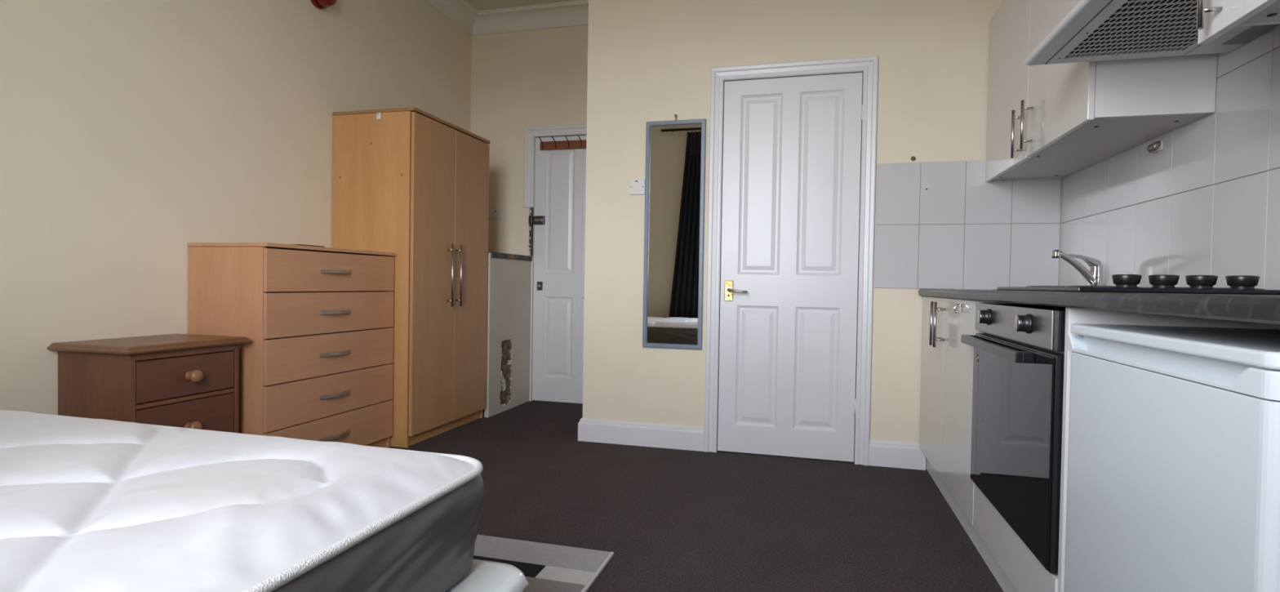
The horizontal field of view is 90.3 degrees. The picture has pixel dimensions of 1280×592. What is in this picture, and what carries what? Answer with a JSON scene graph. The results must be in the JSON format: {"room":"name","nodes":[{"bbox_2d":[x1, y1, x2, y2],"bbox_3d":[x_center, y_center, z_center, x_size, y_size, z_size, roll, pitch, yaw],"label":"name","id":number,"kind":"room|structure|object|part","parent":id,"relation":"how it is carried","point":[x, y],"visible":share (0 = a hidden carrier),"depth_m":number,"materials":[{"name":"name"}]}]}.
{"room":"studio apartment","nodes":[
{"label":"studio apartment","id":0,"kind":"room"},
{"bbox_2d":[0,0,471,414],"bbox_3d":[-1.972,-0.635,2.636,0.120,2.885,4.923,1,1,15],"label":"wall","id":1,"kind":"structure","parent":0,"point":[133,133],"depth_m":2.56,"materials":[{"name":"paint"}]},
{"bbox_2d":[310,0,337,8],"bbox_3d":[-1.650,-1.573,3.337,0.098,0.124,0.124,1,1,15],"label":"fire alarm","id":2,"kind":"object","parent":1,"relation":"attached to","point":[319,4],"visible":1,"depth_m":3.33,"materials":[{"name":"red plastic"}]},
{"bbox_2d":[423,0,588,35],"bbox_3d":[-0.100,-1.975,2.205,3.662,0.128,4.503,1,1,15],"label":"trim","id":3,"kind":"structure","parent":1,"relation":"attached to","point":[464,15],"depth_m":4.65,"materials":[{"name":"white paint"}]},
{"bbox_2d":[483,251,532,417],"bbox_3d":[-1.145,0.244,4.524,0.529,1.082,0.630,1,1,15],"label":"wall","id":4,"kind":"structure","parent":0,"point":[508,284],"depth_m":4.42,"materials":[{"name":"paint"}]},
{"bbox_2d":[465,0,576,10],"bbox_3d":[-0.111,-2.089,2.155,3.862,0.100,5.003,1,1,15],"label":"ceiling","id":5,"kind":"structure","parent":0,"point":[480,5],"depth_m":4.57,"materials":[{"name":"beige paint"}]},
{"bbox_2d":[470,25,588,400],"bbox_3d":[-0.653,-0.655,4.791,1.306,2.885,0.236,1,1,15],"label":"wall","id":6,"kind":"structure","parent":0,"point":[520,80],"depth_m":4.77,"materials":[{"name":"paint"}]},
{"bbox_2d":[488,206,500,217],"bbox_3d":[-1.125,-0.632,4.826,0.146,0.086,0.014,1,1,15],"label":"double socket","id":7,"kind":"object","parent":6,"relation":"attached to","point":[494,211],"visible":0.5,"depth_m":4.82,"materials":[{"name":"white plastic"}]},
{"bbox_2d":[524,124,586,207],"bbox_3d":[-0.463,-0.225,4.648,0.845,2.038,0.024,1,1,15],"label":"trim","id":8,"kind":"structure","parent":6,"relation":"attached to","point":[531,132],"depth_m":4.72,"materials":[{"name":"white paint"}]},
{"bbox_2d":[532,135,586,403],"bbox_3d":[-0.459,-0.191,4.662,0.691,1.956,0.076,1,1,15],"label":"door","id":9,"kind":"structure","parent":6,"relation":"in","point":[560,175],"depth_m":4.70,"materials":[{"name":"white paint"}]},
{"bbox_3d":[-0.745,-0.075,4.737,0.044,0.064,0.008,1,1,15],"label":"bolt plate","id":10,"kind":"part","parent":9,"relation":"part of","materials":[{"name":"metal"}]},
{"bbox_2d":[538,134,586,150],"bbox_3d":[-0.473,-1.117,4.620,0.558,0.090,0.062,1,1,15],"label":"coat rack","id":11,"kind":"object","parent":9,"relation":"attached to","point":[581,144],"visible":0.7,"depth_m":4.66,"materials":[{"name":"brown wood"}]},
{"bbox_3d":[-0.467,-1.103,4.641,0.558,0.060,0.020,1,1,15],"label":"rail","id":12,"kind":"part","parent":11,"relation":"part of","materials":[{"name":"brown wood"}]},
{"bbox_2d":[386,400,1003,591],"bbox_3d":[-0.160,0.895,2.212,3.862,0.100,5.003,1,1,15],"label":"floor","id":13,"kind":"structure","parent":0,"point":[672,520],"depth_m":2.49,"materials":[{"name":"brown carpet"}]},
{"bbox_2d":[46,333,252,432],"bbox_3d":[-1.798,0.489,2.382,0.386,0.652,0.484,1,1,15],"label":"nightstand","id":14,"kind":"object","parent":13,"relation":"on","point":[184,380],"visible":0.56,"depth_m":2.23,"materials":[{"name":"brown wood"}]},
{"bbox_3d":[-1.801,0.176,2.379,0.369,0.026,0.484,1,1,15],"label":"panel","id":15,"kind":"part","parent":14,"relation":"part of","materials":[{"name":"brown wood"}]},
{"bbox_3d":[-1.665,0.292,2.344,0.017,0.144,0.379,1,1,15],"label":"drawer","id":16,"kind":"part","parent":14,"relation":"part of","materials":[{"name":"brown wood"}]},
{"bbox_3d":[-1.668,0.482,2.347,0.017,0.191,0.379,1,1,15],"label":"drawer","id":17,"kind":"part","parent":14,"relation":"part of","materials":[{"name":"brown wood"}]},
{"bbox_3d":[-1.636,0.483,2.335,0.050,0.048,0.048,1,1,15],"label":"knob","id":18,"kind":"part","parent":14,"relation":"part of","materials":[{"name":"brown wood"}]},
{"bbox_3d":[-1.632,0.293,2.335,0.050,0.048,0.048,1,1,15],"label":"knob","id":19,"kind":"part","parent":14,"relation":"part of","materials":[{"name":"brown wood"}]},
{"bbox_2d":[187,242,396,447],"bbox_3d":[-1.592,0.290,3.030,0.438,1.032,0.830,1,1,15],"label":"dresser","id":20,"kind":"object","parent":13,"relation":"on","point":[317,365],"visible":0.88,"depth_m":2.78,"materials":[{"name":"brown wood"}]},
{"bbox_3d":[-1.596,-0.218,3.024,0.413,0.016,0.830,1,1,15],"label":"panel","id":21,"kind":"part","parent":20,"relation":"part of","materials":[{"name":"brown wood"}]},
{"bbox_2d":[292,244,324,247],"bbox_3d":[-1.580,-0.232,2.985,0.110,0.012,0.150,1,1,15],"label":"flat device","id":22,"kind":"object","parent":20,"relation":"on","point":[292,244],"visible":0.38,"depth_m":2.94,"materials":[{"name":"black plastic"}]},
{"bbox_3d":[-1.425,0.652,2.989,0.016,0.191,0.816,1,1,15],"label":"drawer","id":23,"kind":"part","parent":20,"relation":"part of","materials":[{"name":"brown wood"}]},
{"bbox_3d":[-1.418,0.266,2.981,0.016,0.186,0.816,1,1,15],"label":"drawer","id":24,"kind":"part","parent":20,"relation":"part of","materials":[{"name":"brown wood"}]},
{"bbox_3d":[-1.422,0.458,2.985,0.016,0.187,0.816,1,1,15],"label":"drawer","id":25,"kind":"part","parent":20,"relation":"part of","materials":[{"name":"brown wood"}]},
{"bbox_3d":[-1.412,-0.111,2.974,0.016,0.177,0.816,1,1,15],"label":"drawer","id":26,"kind":"part","parent":20,"relation":"part of","materials":[{"name":"brown wood"}]},
{"bbox_3d":[-1.415,0.075,2.978,0.016,0.186,0.816,1,1,15],"label":"drawer","id":27,"kind":"part","parent":20,"relation":"part of","materials":[{"name":"brown wood"}]},
{"bbox_3d":[-1.404,0.457,2.958,0.030,0.016,0.197,1,1,15],"label":"handle","id":28,"kind":"part","parent":20,"relation":"part of","materials":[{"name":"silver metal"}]},
{"bbox_3d":[-1.407,0.651,2.961,0.030,0.016,0.197,1,1,15],"label":"handle","id":29,"kind":"part","parent":20,"relation":"part of","materials":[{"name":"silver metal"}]},
{"bbox_3d":[-1.401,0.265,2.954,0.030,0.016,0.197,1,1,15],"label":"handle","id":30,"kind":"part","parent":20,"relation":"part of","materials":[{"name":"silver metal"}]},
{"bbox_3d":[-1.398,0.074,2.950,0.030,0.016,0.197,1,1,15],"label":"handle","id":31,"kind":"part","parent":20,"relation":"part of","materials":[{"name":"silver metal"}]},
{"bbox_3d":[-1.395,-0.112,2.947,0.030,0.016,0.197,1,1,15],"label":"handle","id":32,"kind":"part","parent":20,"relation":"part of","materials":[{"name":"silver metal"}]},
{"bbox_2d":[331,106,489,447],"bbox_3d":[-1.319,-0.103,3.801,0.548,1.797,0.823,1,1,15],"label":"wardrobe","id":33,"kind":"object","parent":13,"relation":"on","point":[411,183],"visible":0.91,"depth_m":3.47,"materials":[{"name":"brown wood"}]},
{"bbox_3d":[-1.321,-0.992,3.793,0.512,0.018,0.814,1,1,15],"label":"panel","id":34,"kind":"part","parent":33,"relation":"part of","materials":[{"name":"brown wood"}]},
{"bbox_3d":[-1.153,-0.114,3.553,0.018,1.711,0.404,1,1,15],"label":"door","id":35,"kind":"part","parent":33,"relation":"part of","materials":[{"name":"brown wood"}]},
{"bbox_3d":[-1.092,-0.119,3.668,0.040,0.361,0.013,1,1,15],"label":"handle","id":36,"kind":"part","parent":33,"relation":"part of","materials":[{"name":"silver metal"}]},
{"bbox_3d":[-1.067,-0.121,3.758,0.040,0.361,0.013,1,1,15],"label":"handle","id":37,"kind":"part","parent":33,"relation":"part of","materials":[{"name":"silver metal"}]},
{"bbox_3d":[-1.048,-0.120,3.944,0.018,1.711,0.400,1,1,15],"label":"door","id":38,"kind":"part","parent":33,"relation":"part of","materials":[{"name":"brown wood"}]},
{"bbox_2d":[445,558,528,591],"bbox_3d":[-1.313,0.699,1.073,1.985,0.298,1.086,1,1,15],"label":"bed base","id":39,"kind":"object","parent":13,"relation":"on","point":[484,575],"visible":0.17,"depth_m":1.27,"materials":[{"name":"white plastic"}]},
{"bbox_2d":[0,408,484,591],"bbox_3d":[-1.351,0.414,1.079,1.900,0.253,1.099,1,1,16],"label":"mattress","id":40,"kind":"object","parent":39,"relation":"on","point":[87,504],"visible":1,"depth_m":1.01,"materials":[{"name":"white fabric"}]},
{"bbox_2d":[473,534,613,591],"bbox_3d":[-0.811,0.835,1.877,1.295,0.012,0.779,1,1,15],"label":"rug","id":41,"kind":"object","parent":13,"relation":"on","point":[546,567],"visible":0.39,"depth_m":2.01,"materials":[{"name":"black carpet"}]},
{"bbox_2d":[919,296,1018,525],"bbox_3d":[1.494,0.384,2.538,0.617,0.745,1.082,1,1,15],"label":"base cabinet","id":42,"kind":"object","parent":13,"relation":"on","point":[946,362],"visible":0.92,"depth_m":2.48,"materials":[{"name":"white wood"}]},
{"bbox_3d":[1.319,0.375,2.872,0.018,0.740,0.528,1,1,15],"label":"door","id":43,"kind":"part","parent":42,"relation":"part of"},
{"bbox_3d":[1.239,0.115,2.672,0.044,0.184,0.012,1,1,15],"label":"handle","id":44,"kind":"part","parent":42,"relation":"part of","materials":[{"name":"silver metal"}]},
{"bbox_3d":[1.219,0.116,2.596,0.044,0.184,0.012,1,1,15],"label":"handle","id":45,"kind":"part","parent":42,"relation":"part of","materials":[{"name":"silver metal"}]},
{"bbox_3d":[1.179,0.383,2.349,0.018,0.740,0.550,1,1,15],"label":"door","id":46,"kind":"part","parent":42,"relation":"part of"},
{"bbox_2d":[918,288,1279,324],"bbox_3d":[1.251,0.437,1.572,0.606,0.888,3.074,1,1,15],"label":"countertop","id":47,"kind":"structure","parent":13,"relation":"on","point":[1263,308],"depth_m":0.99,"materials":[{"name":"laminate"}]},
{"bbox_2d":[960,288,1004,290],"bbox_3d":[1.555,0.053,2.523,0.455,0.153,0.680,1,1,15],"label":"sink","id":48,"kind":"object","parent":47,"relation":"in","point":[961,289],"visible":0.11,"depth_m":2.48,"materials":[{"name":"silver metal"}]},
{"bbox_2d":[1051,249,1102,285],"bbox_3d":[1.626,-0.095,2.377,0.235,0.150,0.056,1,1,-12],"label":"tap","id":49,"kind":"object","parent":47,"relation":"on","point":[1093,275],"visible":0.91,"depth_m":2.37,"materials":[{"name":"silver metal"}]},
{"bbox_3d":[1.622,-0.108,2.369,0.186,0.124,0.029,1,1,-16],"label":"spout","id":50,"kind":"part","parent":49,"relation":"part of","materials":[{"name":"silver metal"}]},
{"bbox_3d":[1.654,-0.128,2.389,0.138,0.054,0.038,1,1,-6],"label":"lever","id":51,"kind":"part","parent":49,"relation":"part of","materials":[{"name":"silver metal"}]},
{"bbox_2d":[996,274,1279,294],"bbox_3d":[1.288,-0.029,1.639,0.505,0.040,0.635,1,1,15],"label":"cooktop","id":52,"kind":"object","parent":47,"relation":"in","point":[1162,283],"visible":1,"depth_m":1.37,"materials":[{"name":"black metal"}]},
{"bbox_3d":[1.075,-0.033,1.409,0.054,0.030,0.054,1,1,15],"label":"knob","id":53,"kind":"part","parent":52,"relation":"part of","materials":[{"name":"black plastic"}]},
{"bbox_3d":[1.288,-0.014,1.639,0.505,0.010,0.635,1,1,15],"label":"plate","id":54,"kind":"part","parent":52,"relation":"part of","materials":[{"name":"black metal"}]},
{"bbox_3d":[1.143,-0.032,1.391,0.054,0.030,0.054,1,1,15],"label":"knob","id":55,"kind":"part","parent":52,"relation":"part of","materials":[{"name":"black plastic"}]},
{"bbox_3d":[1.209,-0.030,1.373,0.054,0.030,0.054,1,1,15],"label":"knob","id":56,"kind":"part","parent":52,"relation":"part of","materials":[{"name":"black plastic"}]},
{"bbox_3d":[1.280,-0.029,1.354,0.054,0.030,0.054,1,1,15],"label":"knob","id":57,"kind":"part","parent":52,"relation":"part of","materials":[{"name":"black plastic"}]},
{"bbox_2d":[973,306,1279,591],"bbox_3d":[1.276,0.452,1.650,0.573,0.855,0.740,1,1,15],"label":"base cabinet","id":58,"kind":"object","parent":13,"relation":"on","point":[1024,571],"visible":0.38,"depth_m":1.38,"materials":[{"name":"white wood"}]},
{"bbox_2d":[927,459,1016,591],"bbox_3d":[1.183,0.812,2.253,0.016,0.108,1.805,1,1,15],"label":"trim","id":59,"kind":"structure","parent":58,"relation":"attached to","point":[1003,581],"depth_m":2.22,"materials":[{"name":"white plastic"}]},
{"bbox_2d":[960,302,1066,573],"bbox_3d":[1.237,0.324,1.672,0.586,0.583,0.711,1,1,15],"label":"oven","id":60,"kind":"object","parent":58,"relation":"in","point":[1019,359],"visible":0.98,"depth_m":1.59,"materials":[{"name":"black glass"}]},
{"bbox_3d":[1.036,0.062,1.916,0.026,0.049,0.049,1,1,15],"label":"knob","id":61,"kind":"part","parent":60,"relation":"part of","materials":[{"name":"black plastic"}]},
{"bbox_3d":[0.991,0.143,1.794,0.040,0.026,0.575,1,1,15],"label":"handle","id":62,"kind":"part","parent":60,"relation":"part of","materials":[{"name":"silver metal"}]},
{"bbox_3d":[0.996,0.366,1.741,0.004,0.470,0.701,1,1,15],"label":"glass","id":63,"kind":"part","parent":60,"relation":"part of","materials":[{"name":"black glass"}]},
{"bbox_3d":[1.013,0.072,1.731,0.026,0.090,0.707,1,1,15],"label":"control panel","id":64,"kind":"part","parent":60,"relation":"part of","materials":[{"name":"silver metal"}]},
{"bbox_3d":[0.941,0.068,1.564,0.026,0.049,0.049,1,1,15],"label":"knob","id":65,"kind":"part","parent":60,"relation":"part of","materials":[{"name":"black plastic"}]},
{"bbox_3d":[1.007,0.687,1.736,0.018,0.150,0.720,1,1,15],"label":"filler panel","id":66,"kind":"part","parent":58,"relation":"part of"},
{"bbox_2d":[1064,323,1279,591],"bbox_3d":[1.084,0.478,0.970,0.571,0.822,0.617,1,1,15],"label":"fridge","id":67,"kind":"object","parent":13,"relation":"on","point":[1173,482],"visible":1,"depth_m":0.96,"materials":[{"name":"white metal"}]},
{"bbox_3d":[1.090,0.077,0.962,0.571,0.021,0.617,1,1,15],"label":"panel","id":68,"kind":"part","parent":67,"relation":"part of","materials":[{"name":"white plastic"}]},
{"bbox_2d":[582,0,1062,469],"bbox_3d":[0.858,-0.603,3.362,2.356,2.885,0.210,1,1,15],"label":"wall","id":69,"kind":"structure","parent":0,"point":[939,224],"depth_m":3.19,"materials":[{"name":"paint"}]},
{"bbox_2d":[629,178,644,195],"bbox_3d":[-0.015,-0.599,3.492,0.088,0.087,0.013,1,1,15],"label":"switch","id":70,"kind":"object","parent":69,"relation":"attached to","point":[637,186],"visible":1,"depth_m":3.49,"materials":[{"name":"white plastic"}]},
{"bbox_2d":[577,417,704,451],"bbox_3d":[0.129,0.754,3.988,0.717,0.125,1.019,1,1,15],"label":"baseboard","id":71,"kind":"structure","parent":69,"relation":"attached to","point":[605,431],"depth_m":3.50,"materials":[{"name":"white paint"}]},
{"bbox_2d":[642,114,706,349],"bbox_3d":[0.182,-0.346,3.435,0.326,1.257,0.026,1,1,15],"label":"wall mirror","id":72,"kind":"object","parent":69,"relation":"attached to","point":[675,171],"visible":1,"depth_m":3.44,"materials":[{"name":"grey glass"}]},
{"bbox_2d":[717,72,862,462],"bbox_3d":[0.761,-0.146,3.285,0.706,1.960,0.104,1,1,15],"label":"door","id":73,"kind":"structure","parent":69,"relation":"in","point":[791,169],"depth_m":3.30,"materials":[{"name":"white paint"}]},
{"bbox_3d":[0.471,-0.028,3.374,0.045,0.108,0.009,1,1,15],"label":"handle plate","id":74,"kind":"part","parent":73,"relation":"part of","materials":[{"name":"gold metal"}]},
{"bbox_3d":[0.505,-0.029,3.331,0.112,0.028,0.058,1,1,15],"label":"lever","id":75,"kind":"part","parent":73,"relation":"part of","materials":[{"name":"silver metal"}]},
{"bbox_2d":[703,55,878,465],"bbox_3d":[0.761,-0.179,3.284,0.834,2.037,0.024,1,1,15],"label":"trim","id":76,"kind":"structure","parent":69,"relation":"attached to","point":[868,65],"depth_m":3.21,"materials":[{"name":"white paint"}]},
{"bbox_2d":[868,440,925,470],"bbox_3d":[1.275,0.788,3.162,0.264,0.125,0.019,1,1,15],"label":"baseboard","id":77,"kind":"structure","parent":69,"relation":"attached to","point":[882,453],"depth_m":3.15,"materials":[{"name":"white paint"}]},
{"bbox_2d":[1058,24,1279,294],"bbox_3d":[1.557,-0.550,1.211,0.128,2.885,4.003,1,1,15],"label":"wall","id":78,"kind":"structure","parent":0,"point":[1206,202],"depth_m":1.89,"materials":[{"name":"tile"}]},
{"bbox_2d":[985,0,1217,182],"bbox_3d":[1.639,-0.914,2.436,0.362,0.763,1.166,1,1,15],"label":"upper cabinet","id":79,"kind":"object","parent":78,"relation":"attached to","point":[1052,121],"visible":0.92,"depth_m":2.21,"materials":[{"name":"white wood"}]},
{"bbox_3d":[1.587,-0.920,2.745,0.018,0.760,0.596,1,1,15],"label":"door","id":80,"kind":"part","parent":79,"relation":"part of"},
{"bbox_3d":[1.489,-0.640,2.517,0.041,0.188,0.012,1,1,15],"label":"handle","id":81,"kind":"part","parent":79,"relation":"part of","materials":[{"name":"silver metal"}]},
{"bbox_3d":[1.459,-0.647,2.406,0.041,0.184,0.012,1,1,15],"label":"handle","id":82,"kind":"part","parent":79,"relation":"part of","materials":[{"name":"silver metal"}]},
{"bbox_3d":[1.435,-0.914,2.180,0.018,0.760,0.566,1,1,15],"label":"door","id":83,"kind":"part","parent":79,"relation":"part of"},
{"bbox_2d":[1024,0,1279,65],"bbox_3d":[1.328,-0.742,1.580,0.511,0.130,0.538,1,1,15],"label":"hood","id":84,"kind":"object","parent":78,"relation":"attached to","point":[1093,30],"visible":0.8,"depth_m":1.67,"materials":[{"name":"white metal"}]},
{"bbox_2d":[1146,140,1163,153],"bbox_3d":[1.722,-0.498,2.139,0.032,0.036,0.064,1,1,15],"label":"hook","id":85,"kind":"object","parent":78,"relation":"attached to","point":[1156,146],"visible":1,"depth_m":2.12,"materials":[{"name":"silver metal"}]},
{"bbox_3d":[1.735,-0.499,2.136,0.006,0.030,0.064,1,1,15],"label":"mount plate","id":86,"kind":"part","parent":85,"relation":"part of","materials":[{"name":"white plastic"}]},
{"bbox_2d":[1195,0,1279,44],"bbox_3d":[1.234,-0.896,0.967,0.380,0.754,0.674,1,1,15],"label":"upper cabinet","id":87,"kind":"object","parent":78,"relation":"attached to","point":[1215,18],"visible":1,"depth_m":1.25,"materials":[{"name":"white plastic"}]},
{"bbox_3d":[1.133,-0.640,1.265,0.040,0.214,0.012,1,1,15],"label":"handle","id":88,"kind":"part","parent":87,"relation":"part of","materials":[{"name":"silver metal"}]}
]}

